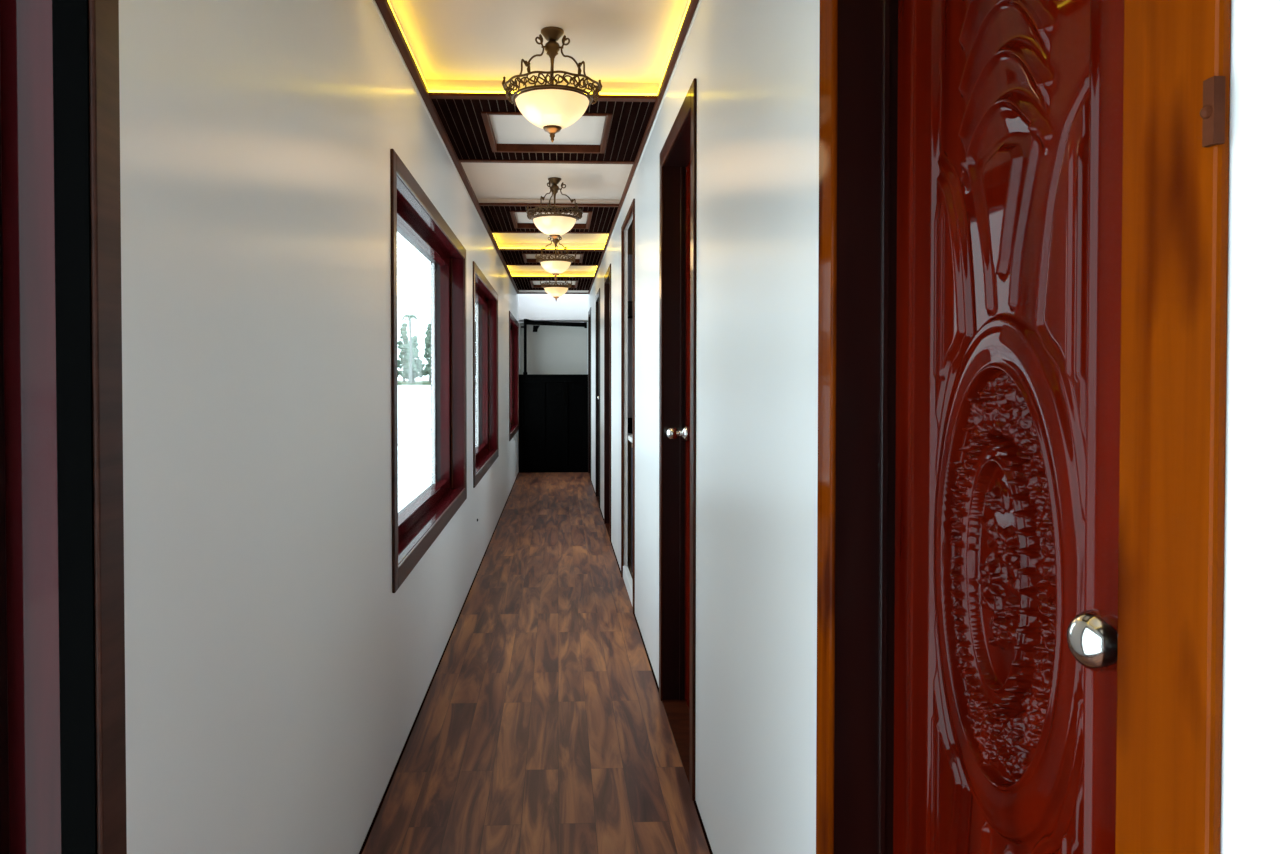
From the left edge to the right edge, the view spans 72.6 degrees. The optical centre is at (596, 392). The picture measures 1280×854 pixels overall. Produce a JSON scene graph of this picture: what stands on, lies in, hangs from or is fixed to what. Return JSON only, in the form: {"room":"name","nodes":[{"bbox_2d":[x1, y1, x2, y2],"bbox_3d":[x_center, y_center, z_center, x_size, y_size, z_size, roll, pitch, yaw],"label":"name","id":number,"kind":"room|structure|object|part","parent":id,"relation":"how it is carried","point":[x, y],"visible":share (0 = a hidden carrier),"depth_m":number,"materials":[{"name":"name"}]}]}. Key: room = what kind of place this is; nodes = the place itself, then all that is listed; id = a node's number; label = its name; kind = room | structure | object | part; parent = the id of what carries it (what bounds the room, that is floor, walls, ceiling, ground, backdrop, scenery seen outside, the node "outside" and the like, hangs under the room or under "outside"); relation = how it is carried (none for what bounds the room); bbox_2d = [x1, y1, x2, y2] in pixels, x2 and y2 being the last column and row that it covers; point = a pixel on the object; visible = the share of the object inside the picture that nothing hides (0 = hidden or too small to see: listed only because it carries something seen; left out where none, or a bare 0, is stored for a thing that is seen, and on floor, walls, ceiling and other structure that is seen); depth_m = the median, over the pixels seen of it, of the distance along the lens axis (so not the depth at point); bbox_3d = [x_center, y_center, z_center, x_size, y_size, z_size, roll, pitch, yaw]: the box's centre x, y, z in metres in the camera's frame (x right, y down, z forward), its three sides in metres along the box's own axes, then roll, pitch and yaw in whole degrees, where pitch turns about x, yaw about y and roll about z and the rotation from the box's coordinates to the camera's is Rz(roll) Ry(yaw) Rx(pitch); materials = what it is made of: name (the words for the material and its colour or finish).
{"room":"hallway","nodes":[
{"label":"hallway","id":0,"kind":"room"},
{"bbox_2d":[119,0,519,853],"bbox_3d":[-0.848,-0.144,5.366,0.170,2.600,15.200,0,1,-3],"label":"wall","id":1,"kind":"structure","parent":0,"point":[277,680],"depth_m":1.59,"materials":[{"name":"white paint"}]},
{"bbox_2d":[0,0,126,853],"bbox_3d":[-0.610,0.253,-0.048,0.200,1.935,2.150,0,1,-3],"label":"door frame","id":2,"kind":"structure","parent":1,"relation":"in","point":[63,722],"depth_m":0.97,"materials":[{"name":"brown wood"}]},
{"bbox_3d":[-0.627,0.248,-0.049,0.033,1.811,2.036,0,1,-3],"label":"sash","id":3,"kind":"part","parent":2,"relation":"part of","materials":[{"name":"red wood"}]},
{"bbox_3d":[-0.515,0.253,-0.044,0.010,1.935,2.150,0,1,-3],"label":"casing","id":4,"kind":"part","parent":2,"relation":"part of","materials":[{"name":"brown wood"}]},
{"bbox_2d":[390,149,466,592],"bbox_3d":[-0.783,-0.085,3.795,0.200,1.393,2.155,0,1,-3],"label":"window","id":5,"kind":"structure","parent":1,"relation":"in","point":[415,527],"depth_m":4.43,"materials":[{"name":"brown wood"}]},
{"bbox_3d":[-0.839,-0.090,3.793,0.044,1.269,2.041,0,1,-3],"label":"frame","id":6,"kind":"part","parent":5,"relation":"part of","materials":[{"name":"brown wood"}]},
{"bbox_3d":[-0.791,-0.090,3.795,0.050,1.269,2.041,0,1,-3],"label":"sash","id":7,"kind":"part","parent":5,"relation":"part of","materials":[{"name":"red wood"}]},
{"bbox_2d":[359,472,518,853],"bbox_3d":[-0.726,1.167,4.633,0.006,0.005,13.680,0,1,-3],"label":"baseboard","id":8,"kind":"structure","parent":1,"relation":"attached to","point":[423,701],"depth_m":3.16,"materials":[{"name":"black wood"}]},
{"bbox_2d":[372,0,518,293],"bbox_3d":[-0.703,-1.156,4.413,0.028,0.026,13.320,0,1,-3],"label":"trim","id":9,"kind":"structure","parent":1,"relation":"attached to","point":[384,7],"depth_m":3.35,"materials":[{"name":"brown wood"}]},
{"bbox_2d":[473,261,498,487],"bbox_3d":[-0.900,-0.130,6.407,0.200,1.393,2.145,0,1,-3],"label":"window","id":10,"kind":"structure","parent":1,"relation":"in","point":[485,298],"depth_m":7.38,"materials":[{"name":"brown wood"}]},
{"bbox_3d":[-0.956,-0.135,6.405,0.044,1.269,2.031,0,1,-3],"label":"frame","id":11,"kind":"part","parent":10,"relation":"part of","materials":[{"name":"brown wood"}]},
{"bbox_3d":[-0.908,-0.135,6.407,0.050,1.269,2.031,0,1,-3],"label":"sash","id":12,"kind":"part","parent":10,"relation":"part of","materials":[{"name":"red wood"}]},
{"bbox_2d":[509,311,518,440],"bbox_3d":[-1.075,-0.199,10.325,0.200,1.393,2.110,0,1,-3],"label":"window","id":13,"kind":"structure","parent":1,"relation":"in","point":[513,324],"depth_m":11.32,"materials":[{"name":"brown wood"}]},
{"bbox_3d":[-1.083,-0.204,10.325,0.050,1.269,1.996,0,1,-3],"label":"sash","id":14,"kind":"part","parent":13,"relation":"part of","materials":[{"name":"red wood"}]},
{"bbox_2d":[362,472,709,853],"bbox_3d":[0.349,1.185,5.443,2.826,0.060,15.200,0,1,-3],"label":"floor","id":15,"kind":"structure","parent":0,"point":[542,726],"depth_m":3.15,"materials":[{"name":"brown wood"}]},
{"bbox_2d":[519,374,587,472],"bbox_3d":[-0.584,0.398,11.729,0.920,1.295,0.530,0,1,-3],"label":"cabinet","id":16,"kind":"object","parent":15,"relation":"on","point":[553,408],"depth_m":11.49,"materials":[{"name":"black paint"}]},
{"bbox_2d":[521,319,586,373],"bbox_3d":[-0.570,-0.614,11.537,0.875,0.735,0.060,0,1,-3],"label":"frame","id":17,"kind":"structure","parent":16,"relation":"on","point":[526,321],"depth_m":11.51,"materials":[{"name":"black paint"}]},
{"bbox_3d":[-0.964,-0.614,11.519,0.085,0.735,0.060,0,1,-3],"label":"post","id":18,"kind":"part","parent":17,"relation":"part of","materials":[{"name":"black metal"}]},
{"bbox_2d":[533,325,539,331],"bbox_3d":[-0.807,-0.855,11.571,0.093,0.085,0.043,0,1,-3],"label":"hanging lantern","id":19,"kind":"object","parent":17,"relation":"hanging from","point":[535,327],"visible":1,"depth_m":11.55,"materials":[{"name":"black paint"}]},
{"bbox_3d":[-0.545,-0.929,11.538,0.775,0.104,0.040,0,1,-3],"label":"rail","id":20,"kind":"part","parent":17,"relation":"part of","materials":[{"name":"black metal"}]},
{"bbox_2d":[627,434,632,578],"bbox_3d":[0.475,0.709,5.470,0.563,0.892,0.540,0,1,-3],"label":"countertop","id":21,"kind":"structure","parent":15,"relation":"on","point":[630,436],"depth_m":5.69,"materials":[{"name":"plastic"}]},
{"bbox_2d":[628,418,632,433],"bbox_3d":[0.246,0.212,5.641,0.127,0.096,0.164,0,1,-3],"label":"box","id":22,"kind":"object","parent":21,"relation":"on","point":[630,420],"visible":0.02,"depth_m":5.56,"materials":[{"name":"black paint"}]},
{"bbox_2d":[628,434,632,442],"bbox_3d":[0.475,0.278,5.462,0.563,0.030,0.540,0,1,-3],"label":"countertop","id":23,"kind":"structure","parent":21,"relation":"on","point":[630,436],"depth_m":5.31,"materials":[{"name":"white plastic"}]},
{"bbox_2d":[631,448,632,572],"bbox_3d":[0.306,0.704,5.232,0.198,0.751,0.042,0,1,-3],"label":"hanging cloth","id":24,"kind":"object","parent":21,"relation":"hanging from","point":[631,448],"visible":0.04,"depth_m":5.23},
{"bbox_2d":[388,0,689,292],"bbox_3d":[-0.259,-1.224,4.432,1.326,0.146,13.320,0,1,-3],"label":"ceiling","id":25,"kind":"structure","parent":0,"point":[626,45],"depth_m":3.36,"materials":[{"name":"beige"}]},
{"bbox_2d":[388,1,689,95],"bbox_3d":[-0.181,-1.144,2.801,0.890,0.011,1.084,0,1,-3],"label":"led strip","id":26,"kind":"object","parent":25,"relation":"attached to","point":[446,91],"visible":0.5,"depth_m":3.32,"materials":[{"name":"yellow plastic"}]},
{"bbox_3d":[-0.229,-1.160,3.850,0.897,0.018,0.949,0,1,-3],"label":"slatted panel","id":27,"kind":"part","parent":25,"relation":"part of","materials":[{"name":"brown wood"}]},
{"bbox_2d":[429,92,656,293],"bbox_3d":[-0.307,-1.176,5.602,0.897,0.020,10.980,0,1,-3],"label":"trim","id":28,"kind":"structure","parent":25,"relation":"attached to","point":[433,95],"depth_m":4.35,"materials":[{"name":"brown wood"}]},
{"bbox_3d":[-0.217,-1.182,3.851,0.500,0.010,0.577,0,1,-3],"label":"inset panel","id":29,"kind":"part","parent":25,"relation":"part of","materials":[{"name":"beige paint"}]},
{"bbox_3d":[-0.217,-1.167,3.851,0.536,0.051,0.613,0,1,-3],"label":"inset frame","id":30,"kind":"part","parent":25,"relation":"part of","materials":[{"name":"brown wood"}]},
{"bbox_3d":[-0.323,-1.197,5.955,0.897,0.018,0.973,0,1,-3],"label":"slatted panel","id":31,"kind":"part","parent":25,"relation":"part of","materials":[{"name":"brown wood"}]},
{"bbox_3d":[-0.505,-1.268,10.016,0.897,0.018,1.322,0,1,-3],"label":"slatted panel","id":32,"kind":"part","parent":25,"relation":"part of","materials":[{"name":"brown wood"}]},
{"bbox_3d":[-0.312,-1.204,5.955,0.536,0.051,0.637,0,1,-3],"label":"inset frame","id":33,"kind":"part","parent":25,"relation":"part of","materials":[{"name":"brown wood"}]},
{"bbox_3d":[-0.312,-1.219,5.955,0.500,0.010,0.601,0,1,-3],"label":"inset panel","id":34,"kind":"part","parent":25,"relation":"part of","materials":[{"name":"beige"}]},
{"bbox_2d":[502,26,601,141],"bbox_3d":[-0.147,-1.008,2.864,0.331,0.364,0.319,0,1,-5],"label":"ceiling lamp","id":35,"kind":"object","parent":25,"relation":"attached to","point":[551,107],"visible":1,"depth_m":2.79,"materials":[{"name":"white glass"}]},
{"bbox_3d":[-0.207,-1.089,2.819,0.113,0.160,0.012,-1,1,-34],"label":"scroll arm","id":36,"kind":"part","parent":35,"relation":"part of","materials":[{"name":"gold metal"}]},
{"bbox_3d":[-0.147,-0.920,2.866,0.244,0.096,0.244,0,1,-5],"label":"lamp shade","id":37,"kind":"part","parent":35,"relation":"part of","materials":[{"name":"white glass"}]},
{"bbox_3d":[-0.147,-1.057,2.863,0.052,0.206,0.052,0,1,-5],"label":"stem","id":38,"kind":"part","parent":35,"relation":"part of","materials":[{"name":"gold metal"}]},
{"bbox_3d":[-0.080,-1.090,2.831,0.113,0.160,0.012,0,1,23],"label":"scroll arm","id":39,"kind":"part","parent":35,"relation":"part of","materials":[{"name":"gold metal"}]},
{"bbox_2d":[496,236,607,248],"bbox_3d":[-0.366,-1.215,6.913,0.890,0.011,0.877,0,1,-3],"label":"led strip","id":40,"kind":"object","parent":25,"relation":"attached to","point":[607,236],"visible":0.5,"depth_m":7.34,"materials":[{"name":"yellow plastic"}]},
{"bbox_3d":[-0.408,-1.230,7.844,0.897,0.018,0.919,0,1,-3],"label":"slatted panel","id":41,"kind":"part","parent":25,"relation":"part of","materials":[{"name":"brown wood"}]},
{"bbox_3d":[-0.396,-1.252,7.844,0.500,0.010,0.547,0,1,-3],"label":"inset panel","id":42,"kind":"part","parent":25,"relation":"part of","materials":[{"name":"beige"}]},
{"bbox_3d":[-0.396,-1.237,7.844,0.536,0.051,0.583,0,1,-3],"label":"inset frame","id":43,"kind":"part","parent":25,"relation":"part of","materials":[{"name":"brown wood"}]},
{"bbox_2d":[510,267,596,275],"bbox_3d":[-0.452,-1.249,8.829,0.890,0.011,0.986,0,1,-3],"label":"led strip","id":44,"kind":"object","parent":25,"relation":"attached to","point":[596,267],"visible":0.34,"depth_m":9.31,"materials":[{"name":"yellow"}]},
{"bbox_3d":[-0.494,-1.290,10.016,0.500,0.010,0.730,0,1,-3],"label":"inset panel","id":45,"kind":"part","parent":25,"relation":"part of","materials":[{"name":"beige"}]},
{"bbox_3d":[-0.494,-1.274,10.016,0.536,0.051,0.766,0,1,-3],"label":"inset frame","id":46,"kind":"part","parent":25,"relation":"part of","materials":[{"name":"brown wood"}]},
{"bbox_2d":[526,177,582,243],"bbox_3d":[-0.237,-1.018,4.877,0.331,0.364,0.319,0,1,-23],"label":"ceiling lamp","id":47,"kind":"object","parent":25,"relation":"attached to","point":[553,224],"visible":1,"depth_m":4.81,"materials":[{"name":"white glass"}]},
{"bbox_3d":[-0.281,-1.099,4.816,0.012,0.160,0.113,1,1,39],"label":"scroll arm","id":48,"kind":"part","parent":47,"relation":"part of","materials":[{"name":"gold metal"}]},
{"bbox_3d":[-0.237,-0.930,4.879,0.244,0.096,0.244,0,1,-23],"label":"lamp shade","id":49,"kind":"part","parent":47,"relation":"part of","materials":[{"name":"white glass"}]},
{"bbox_3d":[-0.237,-1.067,4.876,0.052,0.206,0.052,0,1,-23],"label":"stem","id":50,"kind":"part","parent":47,"relation":"part of","materials":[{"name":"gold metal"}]},
{"bbox_3d":[-0.164,-1.100,4.865,0.113,0.160,0.012,0,1,6],"label":"scroll arm","id":51,"kind":"part","parent":47,"relation":"part of","materials":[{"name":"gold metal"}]},
{"bbox_2d":[535,236,575,279],"bbox_3d":[-0.327,-1.078,6.885,0.331,0.364,0.319,0,1,9],"label":"ceiling lamp","id":52,"kind":"object","parent":25,"relation":"attached to","point":[555,266],"visible":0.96,"depth_m":6.81,"materials":[{"name":"white glass"}]},
{"bbox_3d":[-0.396,-1.160,6.856,0.113,0.160,0.012,0,1,-19],"label":"scroll arm","id":53,"kind":"part","parent":52,"relation":"part of","materials":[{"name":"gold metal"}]},
{"bbox_3d":[-0.327,-0.990,6.886,0.244,0.096,0.244,0,1,9],"label":"lamp shade","id":54,"kind":"part","parent":52,"relation":"part of","materials":[{"name":"white glass"}]},
{"bbox_2d":[540,274,571,300],"bbox_3d":[-0.415,-1.113,8.842,0.331,0.364,0.319,0,1,-8],"label":"ceiling lamp","id":55,"kind":"object","parent":25,"relation":"attached to","point":[555,291],"visible":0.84,"depth_m":8.76,"materials":[{"name":"white glass"}]},
{"bbox_3d":[-0.415,-1.024,8.844,0.244,0.096,0.244,0,1,-8],"label":"lamp shade","id":56,"kind":"part","parent":55,"relation":"part of","materials":[{"name":"white glass"}]},
{"bbox_2d":[520,323,586,373],"bbox_3d":[-0.599,0.040,12.048,0.926,2.000,0.080,0,1,-3],"label":"wall","id":57,"kind":"structure","parent":0,"point":[550,349],"depth_m":12.00,"materials":[{"name":"grey paint"}]},
{"bbox_2d":[519,294,587,322],"bbox_3d":[-0.604,-1.407,12.142,0.926,0.910,1.040,0,1,-3],"label":"wall","id":58,"kind":"structure","parent":0,"point":[534,307],"depth_m":11.63,"materials":[{"name":"white paint"}]},
{"bbox_2d":[587,0,1279,853],"bbox_3d":[0.649,-0.145,5.433,0.976,2.600,15.200,0,1,-3],"label":"wall","id":59,"kind":"structure","parent":0,"point":[754,64],"depth_m":1.65,"materials":[{"name":"white paint"}]},
{"bbox_2d":[588,307,590,479],"bbox_3d":[-0.029,0.003,11.021,0.139,2.110,0.820,0,1,-3],"label":"door","id":60,"kind":"structure","parent":59,"relation":"in","point":[589,312],"depth_m":11.36,"materials":[{"name":"black wood"}]},
{"bbox_2d":[596,288,599,507],"bbox_3d":[0.072,0.042,8.764,0.139,2.110,0.840,0,1,-3],"label":"door","id":61,"kind":"structure","parent":59,"relation":"in","point":[598,292],"depth_m":9.12,"materials":[{"name":"black wood"}]},
{"bbox_2d":[604,263,610,540],"bbox_3d":[0.149,0.069,7.046,0.139,2.117,0.860,0,1,-3],"label":"door","id":62,"kind":"structure","parent":59,"relation":"in","point":[607,278],"depth_m":7.41,"materials":[{"name":"red wood"}]},
{"bbox_2d":[621,199,634,613],"bbox_3d":[0.178,0.067,5.017,0.015,2.190,0.875,0,1,-3],"label":"trim","id":63,"kind":"structure","parent":59,"relation":"attached to","point":[632,207],"depth_m":5.41,"materials":[{"name":"brown wood"}]},
{"bbox_2d":[623,566,632,606],"bbox_3d":[0.195,1.125,5.037,0.030,0.075,0.815,0,1,-3],"label":"trim","id":64,"kind":"structure","parent":59,"relation":"attached to","point":[628,580],"depth_m":5.08,"materials":[{"name":"white plastic"}]},
{"bbox_2d":[628,220,632,254],"bbox_3d":[0.636,-1.090,5.729,0.915,0.360,0.015,0,1,-3],"label":"trim","id":65,"kind":"structure","parent":59,"relation":"attached to","point":[630,229],"depth_m":5.70,"materials":[{"name":"wood"}]},
{"bbox_2d":[628,301,632,318],"bbox_3d":[0.250,-0.541,5.665,0.133,0.105,0.125,0,1,-3],"label":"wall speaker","id":66,"kind":"object","parent":59,"relation":"attached to","point":[630,303],"visible":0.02,"depth_m":5.60,"materials":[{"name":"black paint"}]},
{"bbox_2d":[588,0,701,294],"bbox_3d":[0.191,-1.157,4.454,0.018,0.026,13.320,0,1,-3],"label":"trim","id":67,"kind":"structure","parent":59,"relation":"attached to","point":[692,6],"depth_m":3.34,"materials":[{"name":"brown wood"}]},
{"bbox_2d":[591,481,712,853],"bbox_3d":[0.193,1.166,4.674,0.006,0.005,13.680,0,1,-3],"label":"baseboard","id":68,"kind":"structure","parent":59,"relation":"attached to","point":[695,803],"depth_m":3.58,"materials":[{"name":"black wood"}]},
{"bbox_2d":[659,78,696,800],"bbox_3d":[0.332,0.137,2.978,0.139,2.122,0.855,0,1,-3],"label":"door","id":69,"kind":"structure","parent":59,"relation":"in","point":[678,155],"depth_m":3.33,"materials":[{"name":"red wood"}]},
{"bbox_3d":[0.303,0.153,3.287,0.080,0.062,0.062,0,1,-3],"label":"knob","id":70,"kind":"part","parent":69,"relation":"part of","materials":[{"name":"silver metal"}]},
{"bbox_2d":[816,0,1230,853],"bbox_3d":[0.423,0.174,0.930,0.154,2.120,0.806,0,1,-3],"label":"door","id":71,"kind":"structure","parent":59,"relation":"in","point":[1023,265],"depth_m":0.92,"materials":[{"name":"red wood"}]},
{"bbox_3d":[0.419,0.198,0.696,0.080,0.062,0.062,0,1,-3],"label":"knob","id":72,"kind":"part","parent":71,"relation":"part of","materials":[{"name":"silver metal"}]},
{"label":"outside","id":73,"kind":"structure","parent":0,"visible":0},
{"bbox_2d":[398,379,475,445],"bbox_3d":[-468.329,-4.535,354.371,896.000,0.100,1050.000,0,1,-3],"label":"lake","id":74,"kind":"structure","parent":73,"point":[414,401],"depth_m":42.59,"materials":[{"name":"white liquid"}]},
{"bbox_2d":[398,381,475,384],"bbox_3d":[-118.439,-3.065,252.938,186.000,0.500,124.000,0,1,-3],"label":"bank","id":75,"kind":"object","parent":74,"relation":"on","point":[399,382],"depth_m":194.51,"materials":[{"name":"green plant"}]},
{"bbox_2d":[397,323,408,381],"bbox_3d":[-48.222,-10.145,217.684,4.519,14.920,4.401,0,1,-3],"label":"tree","id":76,"kind":"object","parent":75,"relation":"on","point":[403,353],"visible":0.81,"depth_m":216.78,"materials":[{"name":"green plant"}]},
{"bbox_2d":[401,315,417,382],"bbox_3d":[-42.058,-9.947,195.769,3.763,15.310,3.788,0,1,-3],"label":"palm tree","id":77,"kind":"object","parent":75,"relation":"on","point":[410,317],"visible":1,"depth_m":195.51,"materials":[{"name":"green plant"}]},
{"bbox_2d":[401,335,424,382],"bbox_3d":[-42.406,-7.890,201.013,5.339,10.996,4.865,0,1,-3],"label":"tree","id":78,"kind":"object","parent":75,"relation":"on","point":[417,366],"visible":0.7,"depth_m":200.29,"materials":[{"name":"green plant"}]},
{"bbox_2d":[423,323,430,381],"bbox_3d":[-41.743,-10.090,217.929,4.013,14.800,4.701,0,1,-3],"label":"tree","id":79,"kind":"object","parent":75,"relation":"on","point":[426,355],"visible":0.45,"depth_m":217.04,"materials":[{"name":"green plant"}]},
{"bbox_2d":[428,341,430,375],"bbox_3d":[-36.882,-9.238,201.072,4.002,13.686,4.580,0,1,-3],"label":"tree","id":80,"kind":"object","parent":75,"relation":"on","point":[429,350],"visible":0.05,"depth_m":200.19,"materials":[{"name":"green plant"}]},
{"bbox_2d":[475,326,475,374],"bbox_3d":[-30.027,-10.360,218.490,4.648,15.320,4.489,0,1,-3],"label":"tree","id":81,"kind":"object","parent":75,"relation":"on","point":[475,326],"visible":0.11,"depth_m":217.78,"materials":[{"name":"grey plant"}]}
]}

